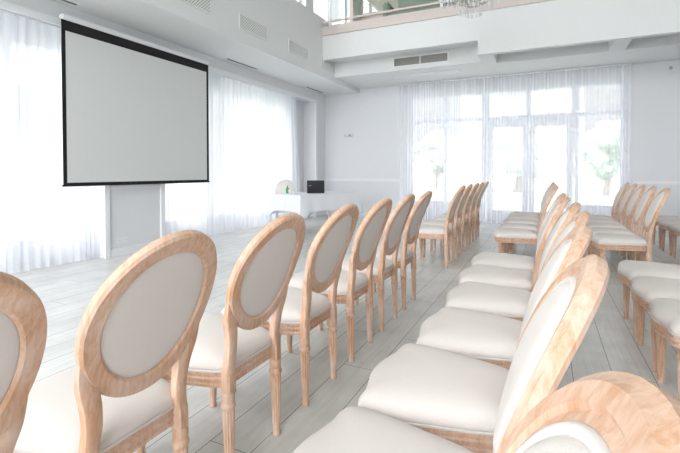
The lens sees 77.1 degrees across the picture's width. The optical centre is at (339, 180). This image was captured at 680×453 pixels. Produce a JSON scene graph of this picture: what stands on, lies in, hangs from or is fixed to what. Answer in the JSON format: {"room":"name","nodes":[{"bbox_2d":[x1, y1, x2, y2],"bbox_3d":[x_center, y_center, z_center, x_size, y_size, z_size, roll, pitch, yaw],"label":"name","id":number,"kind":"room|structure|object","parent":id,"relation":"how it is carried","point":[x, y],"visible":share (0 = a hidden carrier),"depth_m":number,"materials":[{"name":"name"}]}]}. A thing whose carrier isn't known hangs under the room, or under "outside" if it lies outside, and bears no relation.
{"room":"assembly chamber","nodes":[
{"label":"assembly chamber","id":0,"kind":"room"},
{"bbox_2d":[3,0,325,257],"bbox_3d":[-3.850,-0.545,4.995,0.630,3.200,14.700,1,1,26],"label":"wall","id":1,"kind":"structure","parent":0,"point":[134,213],"depth_m":6.41,"materials":[{"name":"white paint"}]},
{"bbox_2d":[0,8,72,272],"bbox_3d":[-4.490,-0.396,3.208,0.109,2.953,4.920,1,1,26],"label":"curtain","id":2,"kind":"object","parent":1,"relation":"hanging from","point":[36,210],"visible":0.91,"depth_m":5.02,"materials":[{"name":"fabric"}]},
{"bbox_2d":[73,186,98,260],"bbox_3d":[-3.332,-0.446,5.586,0.100,2.953,0.330,1,1,26],"label":"curtain","id":3,"kind":"object","parent":1,"relation":"hanging from","point":[85,198],"visible":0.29,"depth_m":5.59,"materials":[{"name":"fabric"}]},
{"bbox_2d":[59,13,209,186],"bbox_3d":[-2.820,-0.974,6.175,0.198,2.042,2.455,1,1,26],"label":"projection screen","id":4,"kind":"object","parent":1,"relation":"attached to","point":[135,111],"visible":1,"depth_m":5.85,"materials":[{"name":"fabric"}]},
{"bbox_2d":[0,0,316,258],"bbox_3d":[-3.052,-0.469,5.900,0.030,3.010,11.360,1,1,26],"label":"trim","id":5,"kind":"structure","parent":1,"relation":"attached to","point":[5,5],"depth_m":5.77,"materials":[{"name":"paint"}]},
{"bbox_2d":[110,211,325,256],"bbox_3d":[-1.751,0.924,8.655,0.020,0.110,6.340,1,1,26],"label":"baseboard","id":6,"kind":"structure","parent":1,"relation":"attached to","point":[125,250],"depth_m":6.06,"materials":[{"name":"wood"}]},
{"bbox_2d":[110,179,325,189],"bbox_3d":[-1.744,0.029,8.633,0.035,0.060,6.340,1,1,26],"label":"trim","id":7,"kind":"structure","parent":1,"relation":"attached to","point":[112,187],"depth_m":6.14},
{"bbox_2d":[165,71,299,235],"bbox_3d":[-1.904,-0.509,8.610,0.102,2.953,4.300,1,1,26],"label":"curtain","id":8,"kind":"object","parent":1,"relation":"hanging from","point":[253,140],"visible":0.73,"depth_m":8.40,"materials":[{"name":"fabric"}]},
{"bbox_2d":[51,0,350,95],"bbox_3d":[-3.447,-2.204,4.933,1.380,0.120,15.000,1,1,26],"label":"ceiling","id":9,"kind":"structure","parent":0,"point":[120,12],"depth_m":6.53,"materials":[{"name":"white paint"}]},
{"bbox_2d":[121,0,360,93],"bbox_3d":[-2.712,-3.886,4.546,0.250,3.500,15.000,1,1,26],"label":"wall","id":10,"kind":"structure","parent":0,"point":[297,21],"depth_m":7.45,"materials":[{"name":"white paint"}]},
{"bbox_2d":[180,0,210,14],"bbox_3d":[-2.006,-2.486,5.745,0.014,0.250,0.760,1,1,26],"label":"air vent","id":11,"kind":"object","parent":10,"relation":"in","point":[203,5],"visible":1,"depth_m":5.92,"materials":[{"name":"metal"}]},
{"bbox_2d":[239,12,267,41],"bbox_3d":[-1.405,-2.512,6.998,0.014,0.250,0.760,1,1,26],"label":"air vent","id":12,"kind":"object","parent":10,"relation":"in","point":[246,23],"visible":1,"depth_m":6.97,"materials":[{"name":"metal"}]},
{"bbox_2d":[288,38,308,60],"bbox_3d":[-0.791,-2.539,8.278,0.014,0.250,0.760,1,1,26],"label":"air vent","id":13,"kind":"object","parent":10,"relation":"in","point":[294,47],"visible":1,"depth_m":8.25,"materials":[{"name":"metal"}]},
{"bbox_2d":[322,0,551,35],"bbox_3d":[4.307,-3.152,6.981,10.320,0.190,0.190,1,1,26],"label":"trim","id":14,"kind":"structure","parent":10,"relation":"attached to","point":[440,12],"depth_m":8.29,"materials":[{"name":"beige wood"}]},
{"bbox_2d":[323,0,459,25],"bbox_3d":[4.296,-3.792,6.968,10.300,1.090,0.060,1,1,26],"label":"balustrade","id":15,"kind":"object","parent":14,"relation":"on","point":[352,17],"visible":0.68,"depth_m":8.80,"materials":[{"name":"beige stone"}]},
{"bbox_2d":[7,215,679,452],"bbox_3d":[1.431,1.164,2.666,12.100,0.120,15.000,1,1,26],"label":"floor","id":16,"kind":"structure","parent":0,"point":[65,291],"depth_m":2.92,"materials":[{"name":"wood"}]},
{"bbox_2d":[0,271,46,452],"bbox_3d":[-0.928,0.641,0.855,0.694,1.002,0.527,0,1,20],"label":"dining chair","id":17,"kind":"object","parent":16,"relation":"on","point":[23,318],"visible":1,"depth_m":0.87,"materials":[{"name":"brown wood"}]},
{"bbox_2d":[13,230,216,452],"bbox_3d":[-0.733,0.632,1.286,0.694,1.002,0.527,1,1,31],"label":"dining chair","id":18,"kind":"object","parent":16,"relation":"on","point":[142,322],"visible":0.94,"depth_m":1.18,"materials":[{"name":"wood"}]},
{"bbox_2d":[13,368,173,452],"bbox_3d":[-0.807,0.688,1.349,0.496,0.079,0.521,1,1,26],"label":"seat cushion","id":19,"kind":"object","parent":18,"relation":"on","point":[51,424],"depth_m":1.23,"materials":[{"name":"beige fabric"}]},
{"bbox_2d":[137,213,305,452],"bbox_3d":[-0.479,0.621,1.828,0.694,1.002,0.527,0,1,20],"label":"dining chair","id":20,"kind":"object","parent":16,"relation":"on","point":[229,345],"visible":0.73,"depth_m":1.66,"materials":[{"name":"wood"}]},
{"bbox_2d":[172,313,271,370],"bbox_3d":[-0.574,0.678,1.847,0.496,0.079,0.521,1,1,26],"label":"seat cushion","id":21,"kind":"object","parent":20,"relation":"on","point":[209,353],"depth_m":1.72,"materials":[{"name":"beige fabric"}]},
{"bbox_2d":[269,179,294,222],"bbox_3d":[-1.156,0.474,8.826,0.527,1.002,0.694,0,1,9],"label":"dining chair","id":22,"kind":"object","parent":16,"relation":"on","point":[281,186],"visible":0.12,"depth_m":9.04,"materials":[{"name":"beige fabric"}]},
{"bbox_2d":[222,203,358,406],"bbox_3d":[-0.234,0.610,2.343,0.694,1.002,0.527,0,1,20],"label":"dining chair","id":23,"kind":"object","parent":16,"relation":"on","point":[304,309],"visible":0.56,"depth_m":2.16,"materials":[{"name":"wood"}]},
{"bbox_2d":[222,286,329,321],"bbox_3d":[-0.329,0.667,2.362,0.496,0.079,0.521,1,1,26],"label":"seat cushion","id":24,"kind":"object","parent":23,"relation":"on","point":[293,309],"depth_m":2.23,"materials":[{"name":"beige fabric"}]},
{"bbox_2d":[274,211,329,218],"bbox_3d":[-0.467,0.615,8.318,0.780,0.742,1.480,1,2,44],"label":"table","id":25,"kind":"object","parent":16,"relation":"on","point":[275,212],"visible":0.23,"depth_m":8.04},
{"bbox_2d":[266,191,362,218],"bbox_3d":[-0.465,0.442,8.315,1.024,0.414,1.724,1,2,44],"label":"tablecloth","id":26,"kind":"object","parent":25,"relation":"on","point":[303,204],"visible":0.85,"depth_m":7.85,"materials":[{"name":"fabric"}]},
{"bbox_2d":[307,180,323,192],"bbox_3d":[-0.467,0.112,8.239,0.330,0.249,0.277,0,1,-2],"label":"laptop","id":27,"kind":"object","parent":26,"relation":"on","point":[313,186],"visible":0.99,"depth_m":8.12,"materials":[{"name":"plastic"}]},
{"bbox_2d":[287,197,391,361],"bbox_3d":[-0.016,0.600,2.799,0.694,1.002,0.527,1,1,31],"label":"dining chair","id":28,"kind":"object","parent":16,"relation":"on","point":[352,285],"visible":0.59,"depth_m":2.67,"materials":[{"name":"wood"}]},
{"bbox_2d":[288,270,367,292],"bbox_3d":[-0.089,0.657,2.863,0.496,0.079,0.521,1,1,26],"label":"seat cushion","id":29,"kind":"object","parent":28,"relation":"on","point":[359,284],"depth_m":2.72,"materials":[{"name":"beige fabric"}]},
{"bbox_2d":[326,193,414,331],"bbox_3d":[0.239,0.589,3.330,0.694,1.002,0.527,0,1,20],"label":"dining chair","id":30,"kind":"object","parent":16,"relation":"on","point":[383,268],"visible":0.63,"depth_m":3.14,"materials":[{"name":"wood"}]},
{"bbox_2d":[341,254,392,273],"bbox_3d":[0.144,0.646,3.349,0.496,0.079,0.521,1,1,26],"label":"seat cushion","id":31,"kind":"object","parent":30,"relation":"on","point":[386,267],"depth_m":3.19,"materials":[{"name":"beige fabric"}]},
{"bbox_2d":[355,190,432,309],"bbox_3d":[0.477,0.579,3.826,0.694,1.002,0.527,0,1,20],"label":"dining chair","id":32,"kind":"object","parent":16,"relation":"on","point":[406,256],"visible":0.53,"depth_m":3.63,"materials":[{"name":"wood"}]},
{"bbox_2d":[376,244,412,259],"bbox_3d":[0.382,0.636,3.845,0.496,0.079,0.521,1,1,26],"label":"seat cushion","id":33,"kind":"object","parent":32,"relation":"on","point":[407,254],"depth_m":3.67,"materials":[{"name":"beige fabric"}]},
{"bbox_2d":[410,185,465,267],"bbox_3d":[1.224,0.546,5.386,0.694,1.002,0.527,0,1,20],"label":"dining chair","id":34,"kind":"object","parent":16,"relation":"on","point":[427,231],"visible":0.74,"depth_m":5.19,"materials":[{"name":"wood"}]},
{"bbox_2d":[419,224,450,233],"bbox_3d":[1.129,0.603,5.405,0.496,0.079,0.521,1,1,26],"label":"seat cushion","id":35,"kind":"object","parent":34,"relation":"on","point":[424,228],"depth_m":5.21,"materials":[{"name":"beige fabric"}]},
{"bbox_2d":[421,184,472,258],"bbox_3d":[1.475,0.535,5.909,0.694,1.002,0.527,0,1,20],"label":"dining chair","id":36,"kind":"object","parent":16,"relation":"on","point":[458,214],"visible":0.67,"depth_m":5.78,"materials":[{"name":"wood"}]},
{"bbox_2d":[421,220,458,227],"bbox_3d":[1.380,0.592,5.928,0.496,0.079,0.521,1,1,26],"label":"seat cushion","id":37,"kind":"object","parent":36,"relation":"on","point":[432,222],"depth_m":5.78,"materials":[{"name":"beige fabric"}]},
{"bbox_2d":[293,254,609,452],"bbox_3d":[0.195,0.638,0.978,0.694,1.002,0.527,0,1,20],"label":"dining chair","id":38,"kind":"object","parent":16,"relation":"on","point":[551,337],"visible":0.95,"depth_m":0.80,"materials":[{"name":"beige fabric"}]},
{"bbox_2d":[293,406,474,452],"bbox_3d":[0.101,0.696,0.998,0.496,0.079,0.521,1,1,26],"label":"seat cushion","id":39,"kind":"object","parent":38,"relation":"on","point":[355,429],"depth_m":1.10,"materials":[{"name":"beige fabric"}]},
{"bbox_2d":[493,282,569,451],"bbox_3d":[0.388,0.375,0.853,0.150,0.355,0.318,1,1,26],"label":"cushion","id":40,"kind":"object","parent":38,"relation":"on","point":[552,317],"depth_m":0.77,"materials":[{"name":"beige fabric"}]},
{"bbox_2d":[432,183,478,250],"bbox_3d":[1.721,0.524,6.423,0.694,1.002,0.527,1,1,31],"label":"dining chair","id":41,"kind":"object","parent":16,"relation":"on","point":[464,220],"visible":0.63,"depth_m":6.30,"materials":[{"name":"wood"}]},
{"bbox_2d":[432,216,465,222],"bbox_3d":[1.648,0.581,6.487,0.496,0.079,0.521,1,1,26],"label":"seat cushion","id":42,"kind":"object","parent":41,"relation":"on","point":[463,220],"depth_m":6.33,"materials":[{"name":"beige fabric"}]},
{"bbox_2d":[441,182,483,244],"bbox_3d":[1.981,0.513,6.964,0.694,1.002,0.527,1,1,31],"label":"dining chair","id":43,"kind":"object","parent":16,"relation":"on","point":[473,203],"visible":0.48,"depth_m":6.80,"materials":[{"name":"wood"}]},
{"bbox_2d":[357,225,592,452],"bbox_3d":[0.421,0.630,1.403,0.694,1.002,0.527,1,1,31],"label":"dining chair","id":44,"kind":"object","parent":16,"relation":"on","point":[453,397],"visible":0.54,"depth_m":1.31,"materials":[{"name":"beige fabric"}]},
{"bbox_2d":[358,343,508,432],"bbox_3d":[0.347,0.686,1.467,0.496,0.079,0.521,1,1,26],"label":"seat cushion","id":45,"kind":"object","parent":44,"relation":"on","point":[430,389],"depth_m":1.34,"materials":[{"name":"beige fabric"}]},
{"bbox_2d":[519,243,567,339],"bbox_3d":[0.635,0.365,1.323,0.150,0.355,0.318,1,1,26],"label":"cushion","id":46,"kind":"object","parent":44,"relation":"on","point":[558,259],"depth_m":1.25,"materials":[{"name":"beige fabric"}]},
{"bbox_2d":[471,181,488,238],"bbox_3d":[2.261,0.501,7.551,0.694,1.002,0.527,1,1,31],"label":"dining chair","id":47,"kind":"object","parent":16,"relation":"on","point":[478,202],"visible":0.48,"depth_m":7.36,"materials":[{"name":"wood"}]},
{"bbox_2d":[416,211,590,369],"bbox_3d":[0.712,0.619,1.917,0.694,1.002,0.527,0,1,20],"label":"dining chair","id":48,"kind":"object","parent":16,"relation":"on","point":[494,339],"visible":0.38,"depth_m":1.80,"materials":[{"name":"beige fabric"}]},
{"bbox_2d":[416,307,522,359],"bbox_3d":[0.617,0.676,1.937,0.496,0.079,0.521,1,1,26],"label":"seat cushion","id":49,"kind":"object","parent":48,"relation":"on","point":[466,332],"depth_m":1.81,"materials":[{"name":"beige fabric"}]},
{"bbox_2d":[544,224,572,264],"bbox_3d":[0.905,0.356,1.792,0.150,0.355,0.318,1,1,26],"label":"cushion","id":50,"kind":"object","parent":48,"relation":"on","point":[569,227],"depth_m":1.79,"materials":[{"name":"beige fabric"}]},
{"bbox_2d":[445,202,580,320],"bbox_3d":[0.963,0.608,2.429,0.694,1.002,0.527,0,1,20],"label":"dining chair","id":51,"kind":"object","parent":16,"relation":"on","point":[509,302],"visible":0.52,"depth_m":2.29,"materials":[{"name":"beige fabric"}]},
{"bbox_2d":[445,281,531,315],"bbox_3d":[0.868,0.665,2.449,0.496,0.079,0.521,1,1,26],"label":"seat cushion","id":52,"kind":"object","parent":51,"relation":"on","point":[498,300],"depth_m":2.32,"materials":[{"name":"beige fabric"}]},
{"bbox_2d":[539,213,566,273],"bbox_3d":[1.155,0.345,2.304,0.150,0.355,0.318,1,1,26],"label":"cushion","id":53,"kind":"object","parent":51,"relation":"on","point":[562,220],"depth_m":2.23,"materials":[{"name":"beige fabric"}]},
{"bbox_2d":[458,196,569,291],"bbox_3d":[1.178,0.598,2.936,0.694,1.002,0.527,0,1,20],"label":"dining chair","id":54,"kind":"object","parent":16,"relation":"on","point":[489,274],"visible":0.64,"depth_m":2.77,"materials":[{"name":"beige fabric"}]},
{"bbox_2d":[459,264,532,288],"bbox_3d":[1.083,0.655,2.955,0.496,0.079,0.521,1,1,26],"label":"seat cushion","id":55,"kind":"object","parent":54,"relation":"on","point":[489,274],"depth_m":2.82,"materials":[{"name":"beige fabric"}]},
{"bbox_2d":[536,205,558,253],"bbox_3d":[1.371,0.334,2.811,0.150,0.355,0.318,1,1,26],"label":"cushion","id":56,"kind":"object","parent":54,"relation":"on","point":[555,211],"depth_m":2.72,"materials":[{"name":"beige fabric"}]},
{"bbox_2d":[471,193,565,272],"bbox_3d":[1.399,0.588,3.396,0.694,1.002,0.527,1,1,31],"label":"dining chair","id":57,"kind":"object","parent":16,"relation":"on","point":[522,262],"visible":0.39,"depth_m":3.30,"materials":[{"name":"beige fabric"}]},
{"bbox_2d":[471,252,534,270],"bbox_3d":[1.325,0.644,3.460,0.496,0.079,0.521,1,1,26],"label":"seat cushion","id":58,"kind":"object","parent":57,"relation":"on","point":[522,262],"depth_m":3.33,"materials":[{"name":"beige fabric"}]},
{"bbox_2d":[537,201,555,241],"bbox_3d":[1.613,0.324,3.316,0.150,0.355,0.318,1,1,26],"label":"cushion","id":59,"kind":"object","parent":57,"relation":"on","point":[553,205],"depth_m":3.23,"materials":[{"name":"beige fabric"}]},
{"bbox_2d":[494,186,558,252],"bbox_3d":[2.184,0.553,5.037,0.694,1.002,0.527,0,1,20],"label":"dining chair","id":60,"kind":"object","parent":16,"relation":"on","point":[502,236],"visible":0.77,"depth_m":4.86,"materials":[{"name":"beige fabric"}]},
{"bbox_2d":[494,227,537,237],"bbox_3d":[2.090,0.611,5.056,0.496,0.079,0.521,1,1,26],"label":"seat cushion","id":61,"kind":"object","parent":60,"relation":"on","point":[505,232],"depth_m":4.89,"materials":[{"name":"beige fabric"}]},
{"bbox_2d":[539,192,551,219],"bbox_3d":[2.377,0.290,4.911,0.150,0.355,0.318,1,1,26],"label":"cushion","id":62,"kind":"object","parent":60,"relation":"on","point":[550,195],"depth_m":4.80,"materials":[{"name":"beige fabric"}]},
{"bbox_2d":[499,185,556,252],"bbox_3d":[2.414,0.543,5.515,0.694,1.002,0.527,1,1,31],"label":"dining chair","id":63,"kind":"object","parent":16,"relation":"on","point":[507,225],"visible":0.3,"depth_m":5.44,"materials":[{"name":"beige fabric"}]},
{"bbox_2d":[499,222,537,230],"bbox_3d":[2.340,0.600,5.579,0.496,0.079,0.521,1,1,26],"label":"seat cushion","id":64,"kind":"object","parent":63,"relation":"on","point":[508,225],"depth_m":5.45,"materials":[{"name":"beige fabric"}]},
{"bbox_2d":[503,184,555,253],"bbox_3d":[2.690,0.531,6.091,0.694,1.002,0.527,0,1,20],"label":"dining chair","id":65,"kind":"object","parent":16,"relation":"on","point":[511,220],"visible":0.33,"depth_m":5.98,"materials":[{"name":"beige fabric"}]},
{"bbox_2d":[503,218,538,225],"bbox_3d":[2.595,0.589,6.111,0.496,0.079,0.521,1,1,26],"label":"seat cushion","id":66,"kind":"object","parent":65,"relation":"on","point":[512,220],"depth_m":5.99,"materials":[{"name":"beige fabric"}]},
{"bbox_2d":[506,183,554,247],"bbox_3d":[2.941,0.520,6.614,0.694,1.002,0.527,0,1,20],"label":"dining chair","id":67,"kind":"object","parent":16,"relation":"on","point":[510,216],"visible":0.26,"depth_m":6.49,"materials":[{"name":"beige fabric"}]},
{"bbox_2d":[506,215,538,220],"bbox_3d":[2.846,0.578,6.634,0.496,0.079,0.521,1,1,26],"label":"seat cushion","id":68,"kind":"object","parent":67,"relation":"on","point":[511,216],"depth_m":6.52,"materials":[{"name":"beige fabric"}]},
{"bbox_2d":[498,371,679,452],"bbox_3d":[-0.072,0.650,0.446,0.694,1.002,0.527,0,1,16],"label":"dining chair","id":69,"kind":"object","parent":16,"relation":"on","point":[610,411],"visible":1,"depth_m":0.35,"materials":[{"name":"wood"}]},
{"bbox_2d":[522,436,590,452],"bbox_3d":[0.129,0.386,0.335,0.150,0.355,0.318,0,1,22],"label":"cushion","id":70,"kind":"object","parent":69,"relation":"on","point":[530,444],"depth_m":0.38,"materials":[{"name":"beige fabric"}]},
{"bbox_2d":[590,182,629,220],"bbox_3d":[4.072,0.520,6.628,0.694,1.002,0.527,1,1,31],"label":"dining chair","id":71,"kind":"object","parent":16,"relation":"on","point":[623,189],"visible":0.34,"depth_m":6.48,"materials":[{"name":"wood"}]},
{"bbox_2d":[613,186,624,207],"bbox_3d":[4.287,0.256,6.547,0.150,0.355,0.318,1,1,26],"label":"cushion","id":72,"kind":"object","parent":71,"relation":"on","point":[622,189],"depth_m":6.50,"materials":[{"name":"beige fabric"}]},
{"bbox_2d":[586,183,636,255],"bbox_3d":[3.813,0.531,6.087,0.694,1.002,0.527,1,1,31],"label":"dining chair","id":73,"kind":"object","parent":16,"relation":"on","point":[624,201],"visible":0.48,"depth_m":5.95,"materials":[{"name":"wood"}]},
{"bbox_2d":[589,218,619,223],"bbox_3d":[3.740,0.588,6.150,0.496,0.079,0.521,1,1,26],"label":"seat cushion","id":74,"kind":"object","parent":73,"relation":"on","point":[591,219],"depth_m":6.02,"materials":[{"name":"beige fabric"}]},
{"bbox_2d":[620,187,631,211],"bbox_3d":[4.027,0.267,6.006,0.150,0.355,0.318,1,1,26],"label":"cushion","id":75,"kind":"object","parent":73,"relation":"on","point":[622,204],"depth_m":5.96,"materials":[{"name":"beige fabric"}]},
{"bbox_2d":[587,184,645,259],"bbox_3d":[3.588,0.541,5.617,0.694,1.002,0.527,0,1,20],"label":"dining chair","id":76,"kind":"object","parent":16,"relation":"on","point":[632,203],"visible":0.44,"depth_m":5.46,"materials":[{"name":"beige fabric"}]},
{"bbox_2d":[587,222,626,228],"bbox_3d":[3.493,0.599,5.636,0.496,0.079,0.521,1,1,26],"label":"seat cushion","id":77,"kind":"object","parent":76,"relation":"on","point":[590,224],"depth_m":5.53,"materials":[{"name":"beige fabric"}]},
{"bbox_2d":[626,189,639,215],"bbox_3d":[3.781,0.278,5.492,0.150,0.355,0.318,1,1,26],"label":"cushion","id":78,"kind":"object","parent":76,"relation":"on","point":[634,196],"depth_m":5.46,"materials":[{"name":"beige fabric"}]},
{"bbox_2d":[591,186,656,260],"bbox_3d":[3.316,0.553,5.050,0.694,1.002,0.527,1,1,31],"label":"dining chair","id":79,"kind":"object","parent":16,"relation":"on","point":[643,203],"visible":0.44,"depth_m":4.94,"materials":[{"name":"beige fabric"}]},
{"bbox_2d":[591,227,635,235],"bbox_3d":[3.243,0.609,5.113,0.496,0.079,0.521,1,1,26],"label":"seat cushion","id":80,"kind":"object","parent":79,"relation":"on","point":[595,230],"depth_m":4.99,"materials":[{"name":"beige fabric"}]},
{"bbox_2d":[635,191,649,219],"bbox_3d":[3.530,0.289,4.969,0.150,0.355,0.318,1,1,26],"label":"cushion","id":81,"kind":"object","parent":79,"relation":"on","point":[641,203],"depth_m":4.93,"materials":[{"name":"beige fabric"}]},
{"bbox_2d":[591,187,670,261],"bbox_3d":[3.066,0.564,4.527,0.694,1.002,0.527,1,1,31],"label":"dining chair","id":82,"kind":"object","parent":16,"relation":"on","point":[603,242],"visible":0.89,"depth_m":4.40,"materials":[{"name":"beige fabric"}]},
{"bbox_2d":[592,233,646,244],"bbox_3d":[2.992,0.620,4.590,0.496,0.079,0.521,1,1,26],"label":"seat cushion","id":83,"kind":"object","parent":82,"relation":"on","point":[598,238],"depth_m":4.44,"materials":[{"name":"beige fabric"}]},
{"bbox_2d":[645,193,662,225],"bbox_3d":[3.280,0.300,4.446,0.150,0.355,0.318,1,1,26],"label":"cushion","id":84,"kind":"object","parent":82,"relation":"on","point":[655,202],"depth_m":4.42,"materials":[{"name":"beige fabric"}]},
{"bbox_2d":[617,260,679,338],"bbox_3d":[2.405,0.595,3.079,0.694,1.002,0.527,0,1,20],"label":"dining chair","id":85,"kind":"object","parent":16,"relation":"on","point":[627,270],"visible":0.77,"depth_m":3.04,"materials":[{"name":"beige fabric"}]},
{"bbox_2d":[618,260,679,279],"bbox_3d":[2.310,0.652,3.099,0.496,0.079,0.521,1,1,26],"label":"seat cushion","id":86,"kind":"object","parent":85,"relation":"on","point":[627,269],"depth_m":3.03,"materials":[{"name":"beige fabric"}]},
{"bbox_2d":[630,276,679,372],"bbox_3d":[2.142,0.606,2.530,0.694,1.002,0.527,1,1,31],"label":"dining chair","id":87,"kind":"object","parent":16,"relation":"on","point":[644,289],"visible":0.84,"depth_m":2.58,"materials":[{"name":"beige fabric"}]},
{"bbox_2d":[631,276,679,300],"bbox_3d":[2.068,0.662,2.594,0.496,0.079,0.521,1,1,26],"label":"seat cushion","id":88,"kind":"object","parent":87,"relation":"on","point":[644,288],"depth_m":2.57,"materials":[{"name":"beige fabric"}]},
{"bbox_2d":[649,298,679,399],"bbox_3d":[1.902,0.617,2.030,0.694,1.002,0.527,1,1,31],"label":"dining chair","id":89,"kind":"object","parent":16,"relation":"on","point":[664,313],"visible":0.98,"depth_m":2.14,"materials":[{"name":"beige fabric"}]},
{"bbox_2d":[650,298,679,334],"bbox_3d":[1.829,0.673,2.094,0.496,0.079,0.521,1,1,26],"label":"seat cushion","id":90,"kind":"object","parent":89,"relation":"on","point":[664,312],"depth_m":2.13,"materials":[{"name":"beige fabric"}]},
{"bbox_2d":[652,215,679,248],"bbox_3d":[5.169,0.522,6.545,0.694,1.002,0.527,0,1,20],"label":"dining chair","id":91,"kind":"object","parent":16,"relation":"on","point":[660,217],"visible":0.36,"depth_m":6.45,"materials":[{"name":"beige fabric"}]},
{"bbox_2d":[659,219,679,255],"bbox_3d":[4.889,0.534,5.959,0.694,1.002,0.527,1,1,31],"label":"dining chair","id":92,"kind":"object","parent":16,"relation":"on","point":[664,224],"visible":0.88,"depth_m":5.99,"materials":[{"name":"beige fabric"}]},
{"bbox_2d":[669,223,679,257],"bbox_3d":[4.630,0.545,5.418,0.694,1.002,0.527,1,1,31],"label":"dining chair","id":93,"kind":"object","parent":16,"relation":"on","point":[674,228],"visible":1,"depth_m":5.67,"materials":[{"name":"beige fabric"}]},
{"bbox_2d":[323,0,679,88],"bbox_3d":[4.722,-2.690,7.857,10.320,0.770,2.050,1,1,26],"label":"balcony","id":94,"kind":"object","parent":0,"point":[554,34],"depth_m":7.86,"materials":[{"name":"white paint"}]},
{"bbox_2d":[393,52,448,66],"bbox_3d":[1.653,-2.500,8.816,1.160,0.190,0.020,1,1,26],"label":"ceiling vent","id":95,"kind":"object","parent":94,"relation":"in","point":[443,56],"visible":1,"depth_m":8.80,"materials":[{"name":"metal"}]},
{"bbox_2d":[393,69,460,78],"bbox_3d":[1.877,-2.322,9.311,1.440,0.026,0.220,1,1,26],"label":"ceiling vent","id":96,"kind":"object","parent":94,"relation":"in","point":[457,70],"visible":1,"depth_m":9.27,"materials":[{"name":"white plastic"}]},
{"bbox_2d":[325,0,679,227],"bbox_3d":[4.585,-2.384,9.232,12.150,6.700,0.300,1,1,26],"label":"wall","id":97,"kind":"structure","parent":0,"point":[379,117],"depth_m":10.15,"materials":[{"name":"white paint"}]},
{"bbox_2d":[410,91,485,221],"bbox_3d":[2.548,-0.554,10.191,1.780,3.000,0.080,1,1,26],"label":"window","id":98,"kind":"structure","parent":97,"relation":"in","point":[441,206],"depth_m":10.17,"materials":[{"name":"white plastic"}]},
{"bbox_2d":[326,179,679,183],"bbox_3d":[4.715,0.021,9.034,11.300,0.060,0.035,1,1,26],"label":"trim","id":99,"kind":"structure","parent":97,"relation":"attached to","point":[385,180],"depth_m":10.59,"materials":[{"name":"paint"}]},
{"bbox_2d":[486,120,528,222],"bbox_3d":[3.763,-0.186,9.617,0.875,2.290,0.080,1,1,26],"label":"door","id":100,"kind":"structure","parent":97,"relation":"in","point":[492,215],"depth_m":9.64,"materials":[{"name":"white plastic"}]},
{"bbox_2d":[400,63,631,135],"bbox_3d":[3.599,-1.693,9.401,4.683,1.269,0.089,1,1,26],"label":"curtain","id":101,"kind":"object","parent":97,"relation":"hanging from","point":[624,63],"depth_m":9.34,"materials":[{"name":"fabric"}]},
{"bbox_2d":[486,84,575,121],"bbox_3d":[4.157,-1.687,9.396,1.790,0.700,0.080,1,1,26],"label":"window","id":102,"kind":"structure","parent":97,"relation":"in","point":[528,116],"depth_m":9.36,"materials":[{"name":"white plastic"}]},
{"bbox_2d":[528,118,573,216],"bbox_3d":[4.544,-0.178,9.210,0.865,2.290,0.139,1,1,26],"label":"door","id":103,"kind":"structure","parent":97,"relation":"in","point":[569,122],"depth_m":9.14,"materials":[{"name":"white plastic"}]},
{"bbox_2d":[574,80,625,222],"bbox_3d":[5.361,-0.525,8.843,0.880,3.000,0.080,1,1,26],"label":"window","id":104,"kind":"structure","parent":97,"relation":"in","point":[606,210],"depth_m":8.82,"materials":[{"name":"white plastic"}]},
{"bbox_3d":[2.018,-5.563,2.244,10.800,0.150,15.000,1,1,26],"label":"ceiling","id":105,"kind":"structure","parent":0,"visible":0},
{"bbox_2d":[439,0,499,17],"bbox_3d":[1.883,-3.926,6.003,0.983,3.201,0.981,-1,1,-27],"label":"chandelier","id":106,"kind":"object","parent":105,"relation":"hanging from","point":[456,2],"visible":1,"depth_m":6.11,"materials":[{"name":"glass"}]},
{"bbox_3d":[4.748,-3.081,7.903,10.320,0.250,1.930,1,1,26],"label":"floor","id":107,"kind":"structure","parent":0,"visible":0},
{"bbox_2d":[383,0,473,16],"bbox_3d":[2.086,-3.684,9.138,2.200,0.900,0.820,1,1,26],"label":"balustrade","id":108,"kind":"object","parent":107,"relation":"on","point":[401,3],"visible":0.12,"depth_m":9.22,"materials":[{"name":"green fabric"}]},
{"label":"outside","id":109,"kind":"structure","parent":0,"visible":0},
{"bbox_2d":[415,177,618,209],"bbox_3d":[19.444,0.530,40.602,120.000,0.160,150.000,1,1,26],"label":"ground","id":110,"kind":"structure","parent":109,"point":[587,195],"depth_m":27.03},
{"bbox_2d":[414,163,434,194],"bbox_3d":[4.471,-0.140,25.304,1.900,1.820,1.800,1,1,26],"label":"hut","id":111,"kind":"object","parent":110,"relation":"on","point":[420,169],"visible":0.43,"depth_m":24.47,"materials":[{"name":"white"}]},
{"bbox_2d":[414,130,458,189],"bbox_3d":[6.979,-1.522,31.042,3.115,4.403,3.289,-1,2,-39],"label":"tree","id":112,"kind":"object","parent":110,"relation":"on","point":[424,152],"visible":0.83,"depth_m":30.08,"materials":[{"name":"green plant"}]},
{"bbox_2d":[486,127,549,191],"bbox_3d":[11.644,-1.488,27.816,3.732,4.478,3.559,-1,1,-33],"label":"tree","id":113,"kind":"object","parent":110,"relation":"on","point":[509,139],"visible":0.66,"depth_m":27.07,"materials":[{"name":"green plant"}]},
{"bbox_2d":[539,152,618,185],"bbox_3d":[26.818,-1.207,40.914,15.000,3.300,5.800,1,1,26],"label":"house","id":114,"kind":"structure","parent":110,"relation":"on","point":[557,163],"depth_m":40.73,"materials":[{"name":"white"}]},
{"bbox_2d":[579,120,619,195],"bbox_3d":[14.428,-1.216,22.870,3.140,4.121,2.786,1,1,26],"label":"tree","id":115,"kind":"object","parent":110,"relation":"on","point":[599,147],"visible":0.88,"depth_m":22.23,"materials":[{"name":"green plant"}]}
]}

